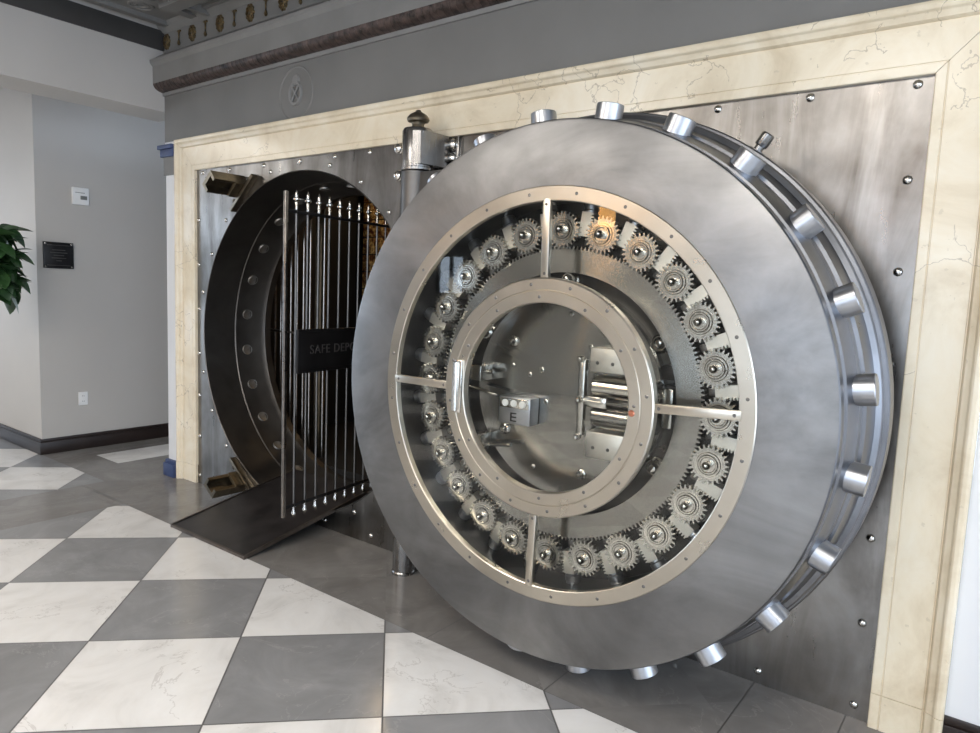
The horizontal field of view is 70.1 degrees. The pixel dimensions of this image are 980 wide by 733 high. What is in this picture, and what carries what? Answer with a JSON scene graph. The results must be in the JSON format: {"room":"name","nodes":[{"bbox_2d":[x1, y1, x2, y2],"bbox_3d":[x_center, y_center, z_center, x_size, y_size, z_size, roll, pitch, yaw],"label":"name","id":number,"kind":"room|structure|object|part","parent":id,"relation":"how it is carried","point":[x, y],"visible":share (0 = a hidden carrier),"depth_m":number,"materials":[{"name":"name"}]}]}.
{"room":"public hall","nodes":[
{"label":"public hall","id":0,"kind":"room"},
{"bbox_2d":[0,0,164,121],"bbox_3d":[-4.884,-1.963,2.181,0.360,0.605,8.020,7,8,37],"label":"wall header","id":1,"kind":"structure","parent":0,"point":[41,55],"depth_m":4.71,"materials":[{"name":"grey paint"}]},
{"bbox_2d":[0,0,163,51],"bbox_3d":[-4.769,-2.137,1.992,0.015,0.140,7.880,7,8,37],"label":"trim","id":2,"kind":"structure","parent":1,"relation":"attached to","point":[68,11],"depth_m":4.73,"materials":[{"name":"grey paint"}]},
{"bbox_2d":[0,87,168,438],"bbox_3d":[-5.087,-1.455,10.076,7.569,3.340,5.350,7,8,37],"label":"wall","id":3,"kind":"structure","parent":0,"point":[98,327],"depth_m":6.04,"materials":[{"name":"grey paint"}]},
{"bbox_2d":[42,241,73,268],"bbox_3d":[-3.588,-0.924,5.809,0.024,0.216,0.230,7,8,37],"label":"wall plaque","id":4,"kind":"object","parent":3,"relation":"attached to","point":[60,255],"visible":1,"depth_m":5.80,"materials":[{"name":"black metal"}]},
{"bbox_2d":[71,187,88,205],"bbox_3d":[-3.457,-1.436,5.894,0.031,0.144,0.130,7,8,37],"label":"thermostat","id":5,"kind":"object","parent":3,"relation":"attached to","point":[80,196],"visible":1,"depth_m":5.88,"materials":[{"name":"white plastic"}]},
{"bbox_2d":[78,392,87,404],"bbox_3d":[-3.541,0.279,6.079,0.011,0.116,0.076,7,8,37],"label":"wall outlet","id":6,"kind":"object","parent":3,"relation":"attached to","point":[82,396],"visible":1,"depth_m":6.08,"materials":[{"name":"white plastic"}]},
{"bbox_2d":[0,423,168,454],"bbox_3d":[-5.149,0.141,10.235,7.590,0.130,5.372,7,8,37],"label":"baseboard","id":7,"kind":"structure","parent":3,"relation":"attached to","point":[39,446],"depth_m":6.18,"materials":[{"name":"grey wood"}]},
{"bbox_2d":[83,0,228,26],"bbox_3d":[-2.925,-2.355,3.668,18.500,0.190,13.000,7,8,37],"label":"ceiling","id":8,"kind":"structure","parent":0,"point":[157,12],"depth_m":4.69,"materials":[{"name":"grey paint"}]},
{"bbox_2d":[270,196,363,429],"bbox_3d":[0.005,-0.382,5.545,3.600,2.600,3.220,7,8,37],"label":"vault interior","id":9,"kind":"structure","parent":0,"point":[355,200],"depth_m":6.46,"materials":[{"name":"paint"}]},
{"bbox_2d":[297,421,369,482],"bbox_3d":[0.084,0.797,5.842,3.500,0.200,2.700,7,8,37],"label":"floor","id":10,"kind":"structure","parent":0,"point":[350,424],"depth_m":5.60,"materials":[{"name":"paint"}]},
{"bbox_2d":[270,207,326,457],"bbox_3d":[-1.526,-0.434,5.449,0.768,2.200,0.058,7,8,37],"label":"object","id":11,"kind":"object","parent":10,"relation":"on","point":[323,221],"visible":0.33,"depth_m":5.32,"materials":[{"name":"metal"}]},
{"bbox_3d":[-1.565,-0.269,5.465,0.720,0.015,0.016,7,8,37],"label":"rail","id":12,"kind":"part","parent":11,"relation":"part of","materials":[{"name":"metal"}]},
{"bbox_3d":[-1.280,-0.404,5.269,0.070,2.200,0.050,7,8,37],"label":"post","id":13,"kind":"part","parent":11,"relation":"part of","materials":[{"name":"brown metal"}]},
{"bbox_2d":[362,196,390,296],"bbox_3d":[-0.419,-0.507,6.297,1.620,2.250,0.524,7,8,37],"label":"tall cabinet","id":14,"kind":"object","parent":10,"relation":"on","point":[372,229],"visible":0.06,"depth_m":6.44,"materials":[{"name":"metal"}]},
{"bbox_2d":[0,436,971,732],"bbox_3d":[-3.061,1.007,4.034,18.500,0.080,13.000,7,8,37],"label":"floor","id":15,"kind":"structure","parent":0,"point":[115,618],"depth_m":2.92,"materials":[{"name":"tile"}]},
{"bbox_2d":[0,224,33,313],"bbox_3d":[-3.914,-0.154,5.318,0.790,1.881,0.556,2,6,-7],"label":"potted plant","id":16,"kind":"object","parent":15,"relation":"on","point":[11,282],"visible":1,"depth_m":5.28,"materials":[{"name":"green plant"}]},
{"bbox_2d":[170,468,368,559],"bbox_3d":[-1.371,0.893,4.407,0.770,0.201,0.920,7,8,37],"label":"ramp","id":17,"kind":"object","parent":15,"relation":"on","point":[244,524],"visible":0.95,"depth_m":4.31,"materials":[{"name":"metal"}]},
{"bbox_2d":[197,75,934,722],"bbox_3d":[-0.208,-0.071,3.975,4.560,2.336,0.510,7,8,37],"label":"vault","id":18,"kind":"object","parent":15,"relation":"on","point":[860,150],"visible":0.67,"depth_m":2.70,"materials":[{"name":"metal"}]},
{"bbox_2d":[204,457,253,498],"bbox_3d":[-1.779,0.769,4.771,0.277,0.226,0.250,7,8,37],"label":"clamp","id":19,"kind":"object","parent":18,"relation":"attached to","point":[237,481],"visible":0.82,"depth_m":4.80,"materials":[{"name":"brown metal"}]},
{"bbox_3d":[-1.809,0.808,4.797,0.149,0.141,0.250,7,8,37],"label":"arm","id":20,"kind":"part","parent":19,"relation":"part of","materials":[{"name":"brown metal"}]},
{"bbox_3d":[-1.717,0.758,4.852,0.277,0.217,0.045,7,8,37],"label":"plate","id":21,"kind":"part","parent":19,"relation":"part of","materials":[{"name":"brown metal"}]},
{"bbox_2d":[203,170,257,211],"bbox_3d":[-1.701,-1.145,4.562,0.264,0.234,0.250,7,8,37],"label":"clamp","id":22,"kind":"object","parent":18,"relation":"attached to","point":[232,185],"visible":1,"depth_m":4.58,"materials":[{"name":"brown metal"}]},
{"bbox_3d":[-1.730,-1.193,4.581,0.148,0.144,0.250,7,8,37],"label":"arm","id":23,"kind":"part","parent":22,"relation":"part of","materials":[{"name":"brown metal"}]},
{"bbox_3d":[-1.639,-1.151,4.644,0.264,0.234,0.045,7,8,37],"label":"plate","id":24,"kind":"part","parent":22,"relation":"part of","materials":[{"name":"brown metal"}]},
{"bbox_2d":[242,344,251,353],"bbox_3d":[-1.845,-0.130,5.305,0.016,0.075,0.076,-2,2,37],"label":"socket","id":25,"kind":"object","parent":18,"relation":"attached to","point":[246,348],"depth_m":5.30,"materials":[{"name":"metal"}]},
{"bbox_2d":[242,309,251,318],"bbox_3d":[-1.834,-0.395,5.276,0.016,0.075,0.076,16,13,35],"label":"socket","id":26,"kind":"object","parent":18,"relation":"attached to","point":[246,313],"depth_m":5.27,"materials":[{"name":"metal"}]},
{"bbox_2d":[248,379,256,388],"bbox_3d":[-1.800,0.133,5.292,0.016,0.075,0.076,-21,-9,36],"label":"socket","id":27,"kind":"object","parent":18,"relation":"attached to","point":[252,383],"depth_m":5.29,"materials":[{"name":"metal"}]},
{"bbox_2d":[248,275,257,284],"bbox_3d":[-1.768,-0.644,5.207,0.016,0.075,0.076,33,23,31],"label":"socket","id":28,"kind":"object","parent":18,"relation":"attached to","point":[252,279],"depth_m":5.20,"materials":[{"name":"metal"}]},
{"bbox_2d":[258,412,267,420],"bbox_3d":[-1.703,0.376,5.237,0.016,0.075,0.076,-39,-19,33],"label":"socket","id":29,"kind":"object","parent":18,"relation":"attached to","point":[262,416],"depth_m":5.23,"materials":[{"name":"metal"}]},
{"bbox_2d":[259,245,268,252],"bbox_3d":[-1.653,-0.861,5.102,0.016,0.075,0.076,48,30,24],"label":"socket","id":30,"kind":"object","parent":18,"relation":"attached to","point":[262,248],"depth_m":5.10,"materials":[{"name":"metal"}]},
{"bbox_2d":[273,441,281,448],"bbox_3d":[-1.560,0.582,5.144,0.075,0.016,0.076,48,30,24],"label":"socket","id":31,"kind":"object","parent":18,"relation":"attached to","point":[276,444],"depth_m":5.14,"materials":[{"name":"metal"}]},
{"bbox_2d":[274,218,282,225],"bbox_3d":[-1.495,-1.030,4.968,0.075,0.016,0.076,-39,-19,33],"label":"socket","id":32,"kind":"object","parent":18,"relation":"attached to","point":[277,221],"depth_m":4.96,"materials":[{"name":"metal"}]},
{"bbox_2d":[292,465,302,470],"bbox_3d":[-1.382,0.737,5.020,0.075,0.016,0.076,33,23,31],"label":"socket","id":33,"kind":"object","parent":18,"relation":"attached to","point":[298,467],"depth_m":5.03,"materials":[{"name":"metal"}]},
{"bbox_2d":[319,187,330,190],"bbox_3d":[-1.098,-1.184,4.654,0.075,0.016,0.076,-2,2,37],"label":"socket","id":34,"kind":"object","parent":18,"relation":"attached to","point":[320,188],"depth_m":4.64,"materials":[{"name":"metal"}]},
{"bbox_2d":[281,190,389,517],"bbox_3d":[-0.823,-0.091,4.348,0.051,1.833,1.230,6,7,29],"label":"gate","id":35,"kind":"object","parent":18,"relation":"attached to","point":[316,350],"visible":0.7,"depth_m":4.03,"materials":[{"name":"metal"}]},
{"bbox_3d":[-0.868,0.750,4.434,0.012,0.020,1.170,6,7,29],"label":"rail","id":36,"kind":"part","parent":35,"relation":"part of","materials":[{"name":"black metal"}]},
{"bbox_3d":[-0.802,-0.882,4.256,0.012,0.016,1.170,6,7,29],"label":"rail","id":37,"kind":"part","parent":35,"relation":"part of","materials":[{"name":"black metal"}]},
{"bbox_2d":[391,110,462,576],"bbox_3d":[-0.024,-0.046,3.373,1.512,2.399,0.246,7,8,37],"label":"crane hinge","id":38,"kind":"object","parent":18,"relation":"attached to","point":[425,152],"visible":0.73,"depth_m":3.46,"materials":[{"name":"metal"}]},
{"bbox_3d":[-0.429,0.179,3.646,0.124,1.860,0.124,7,8,37],"label":"post","id":39,"kind":"part","parent":38,"relation":"part of","materials":[{"name":"metal"}]},
{"bbox_3d":[-0.258,-1.075,3.607,0.275,0.195,0.030,7,8,37],"label":"mounting plate","id":40,"kind":"part","parent":38,"relation":"part of","materials":[{"name":"metal"}]},
{"bbox_2d":[352,101,893,679],"bbox_3d":[0.302,0.104,2.729,2.176,2.176,0.483,7,8,35],"label":"door","id":41,"kind":"structure","parent":18,"relation":"attached to","point":[623,382],"depth_m":2.46,"materials":[{"name":"metal"}]},
{"bbox_3d":[-0.309,0.132,3.102,0.050,0.058,0.058,-2,2,35],"label":"bolt rod","id":42,"kind":"part","parent":41,"relation":"part of","materials":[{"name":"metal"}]},
{"bbox_3d":[-0.301,-0.053,3.082,0.050,0.058,0.058,16,13,33],"label":"bolt rod","id":43,"kind":"part","parent":41,"relation":"part of","materials":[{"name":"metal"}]},
{"bbox_3d":[-0.277,0.316,3.094,0.050,0.058,0.058,-21,-8,35],"label":"bolt rod","id":44,"kind":"part","parent":41,"relation":"part of","materials":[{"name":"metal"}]},
{"bbox_3d":[-0.255,-0.228,3.035,0.050,0.058,0.058,32,21,29],"label":"bolt rod","id":45,"kind":"part","parent":41,"relation":"part of","materials":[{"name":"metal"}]},
{"bbox_3d":[-0.207,0.485,3.058,0.050,0.058,0.058,-38,-18,31],"label":"bolt rod","id":46,"kind":"part","parent":41,"relation":"part of","materials":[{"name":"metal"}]},
{"bbox_3d":[-0.172,-0.380,2.964,0.050,0.058,0.058,48,28,23],"label":"bolt rod","id":47,"kind":"part","parent":41,"relation":"part of","materials":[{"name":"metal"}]},
{"bbox_3d":[-0.130,0.078,2.756,0.037,0.210,0.031,7,8,35],"label":"handle","id":48,"kind":"part","parent":41,"relation":"part of","materials":[{"name":"silver metal"}]},
{"bbox_3d":[-0.105,0.629,2.997,0.058,0.050,0.058,48,28,23],"label":"bolt rod","id":49,"kind":"part","parent":41,"relation":"part of","materials":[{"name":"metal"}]},
{"bbox_3d":[-0.059,-0.498,2.874,0.058,0.050,0.058,-38,-18,31],"label":"bolt rod","id":50,"kind":"part","parent":41,"relation":"part of","materials":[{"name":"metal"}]},
{"bbox_3d":[-0.025,0.097,2.839,0.140,0.036,0.014,7,8,35],"label":"connecting rod","id":51,"kind":"part","parent":41,"relation":"part of","materials":[{"name":"silver metal"}]},
{"bbox_3d":[-0.011,-0.144,2.896,0.073,0.073,0.060,7,8,35],"label":"spacer post","id":52,"kind":"part","parent":41,"relation":"part of","materials":[{"name":"silver metal"}]},
{"bbox_3d":[0.023,0.737,2.915,0.058,0.050,0.058,32,21,29],"label":"bolt rod","id":53,"kind":"part","parent":41,"relation":"part of","materials":[{"name":"metal"}]},
{"bbox_3d":[0.025,0.174,2.834,0.162,0.322,0.018,7,8,35],"label":"rod","id":54,"kind":"part","parent":41,"relation":"part of","materials":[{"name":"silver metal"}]},
{"bbox_3d":[0.076,-0.575,2.772,0.058,0.050,0.058,-21,-8,35],"label":"bolt rod","id":55,"kind":"part","parent":41,"relation":"part of","materials":[{"name":"metal"}]},
{"bbox_3d":[0.095,0.146,2.749,0.134,0.039,0.004,7,8,35],"label":"dial frame","id":56,"kind":"part","parent":41,"relation":"part of","materials":[{"name":"silver metal"}]},
{"bbox_3d":[0.169,0.802,2.818,0.058,0.050,0.058,16,13,33],"label":"bolt rod","id":57,"kind":"part","parent":41,"relation":"part of","materials":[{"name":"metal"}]},
{"bbox_3d":[0.226,-0.606,2.664,0.058,0.050,0.058,-2,2,35],"label":"bolt rod","id":58,"kind":"part","parent":41,"relation":"part of","materials":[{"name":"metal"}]},
{"bbox_3d":[0.302,-0.329,2.660,0.073,0.073,0.060,7,8,35],"label":"spacer post","id":59,"kind":"part","parent":41,"relation":"part of","materials":[{"name":"silver metal"}]},
{"bbox_3d":[0.321,0.820,2.711,0.058,0.050,0.058,-2,2,35],"label":"bolt rod","id":60,"kind":"part","parent":41,"relation":"part of","materials":[{"name":"metal"}]},
{"bbox_3d":[0.378,-0.588,2.558,0.058,0.050,0.058,16,13,33],"label":"bolt rod","id":61,"kind":"part","parent":41,"relation":"part of","materials":[{"name":"metal"}]},
{"bbox_3d":[0.470,0.789,2.603,0.058,0.050,0.058,-21,-8,35],"label":"bolt rod","id":62,"kind":"part","parent":41,"relation":"part of","materials":[{"name":"metal"}]},
{"bbox_3d":[0.523,-0.523,2.460,0.058,0.050,0.058,32,21,29],"label":"bolt rod","id":63,"kind":"part","parent":41,"relation":"part of","materials":[{"name":"metal"}]},
{"bbox_3d":[0.591,0.363,2.510,0.073,0.073,0.060,7,8,35],"label":"spacer post","id":64,"kind":"part","parent":41,"relation":"part of","materials":[{"name":"silver metal"}]},
{"bbox_3d":[0.606,0.712,2.501,0.058,0.050,0.058,-38,-18,31],"label":"bolt rod","id":65,"kind":"part","parent":41,"relation":"part of","materials":[{"name":"metal"}]},
{"bbox_3d":[0.603,-0.082,2.467,0.073,0.073,0.060,7,8,35],"label":"spacer post","id":66,"kind":"part","parent":41,"relation":"part of","materials":[{"name":"silver metal"}]},
{"bbox_3d":[0.579,0.110,2.454,0.073,0.073,0.060,7,8,35],"label":"spacer post","id":67,"kind":"part","parent":41,"relation":"part of","materials":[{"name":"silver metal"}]},
{"bbox_3d":[0.626,0.148,2.445,0.036,0.140,0.033,7,8,35],"label":"latch lever","id":68,"kind":"part","parent":41,"relation":"part of","materials":[{"name":"metal"}]},
{"bbox_3d":[0.719,0.593,2.411,0.050,0.058,0.058,48,28,23],"label":"bolt rod","id":69,"kind":"part","parent":41,"relation":"part of","materials":[{"name":"metal"}]},
{"bbox_2d":[174,0,979,732],"bbox_3d":[-0.369,-0.158,3.745,4.945,2.514,0.057,7,8,37],"label":"marble surround","id":70,"kind":"object","parent":15,"relation":"on","point":[939,417],"visible":0.97,"depth_m":2.43,"materials":[{"name":"beige stone"}]},
{"bbox_3d":[-2.243,-0.453,5.151,0.225,2.382,0.054,7,8,37],"label":"casing","id":71,"kind":"part","parent":70,"relation":"part of","materials":[{"name":"beige stone"}]},
{"bbox_3d":[1.512,0.007,2.328,0.225,2.382,0.054,7,8,37],"label":"casing","id":72,"kind":"part","parent":70,"relation":"part of","materials":[{"name":"beige stone"}]},
{"bbox_2d":[165,0,979,725],"bbox_3d":[1.246,-0.384,2.598,9.200,3.340,0.140,7,8,37],"label":"wall","id":73,"kind":"structure","parent":0,"point":[538,36],"depth_m":3.24,"materials":[{"name":"grey paint"}]},
{"bbox_2d":[157,143,173,157],"bbox_3d":[-2.375,-1.585,5.139,0.195,0.085,0.055,7,8,37],"label":"trim","id":74,"kind":"structure","parent":73,"relation":"attached to","point":[167,150],"depth_m":5.11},
{"bbox_2d":[164,156,173,175],"bbox_3d":[-2.358,-1.477,5.153,0.145,0.130,0.025,7,8,37],"label":"trim","id":75,"kind":"structure","parent":73,"relation":"attached to","point":[168,161],"depth_m":5.14,"materials":[{"name":"grey paint"}]},
{"bbox_2d":[165,141,175,459],"bbox_3d":[-2.363,-0.412,5.335,0.178,2.514,0.155,7,8,37],"label":"trim","id":76,"kind":"structure","parent":73,"relation":"attached to","point":[170,178],"depth_m":5.27,"materials":[{"name":"white paint"}]},
{"bbox_2d":[163,458,175,477],"bbox_3d":[-2.459,0.781,5.387,0.145,0.125,0.055,7,8,37],"label":"baseboard","id":77,"kind":"structure","parent":76,"relation":"attached to","point":[169,466],"depth_m":5.36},
{"bbox_2d":[279,65,313,118],"bbox_3d":[-1.186,-1.664,4.253,0.330,0.330,0.014,7,8,37],"label":"medallion","id":78,"kind":"object","parent":73,"relation":"attached to","point":[295,80],"visible":0.92,"depth_m":4.24,"materials":[{"name":"grey paint"}]},
{"bbox_2d":[149,0,537,96],"bbox_3d":[1.228,-1.789,2.344,9.200,0.495,0.110,7,8,37],"label":"trim","id":79,"kind":"structure","parent":73,"relation":"attached to","point":[239,38],"depth_m":4.23,"materials":[{"name":"grey paint"}]},
{"bbox_2d":[942,714,979,732],"bbox_3d":[3.172,1.462,1.183,4.085,0.135,0.025,7,8,37],"label":"baseboard","id":80,"kind":"structure","parent":73,"relation":"attached to","point":[950,724],"depth_m":2.37,"materials":[{"name":"grey wood"}]}
]}

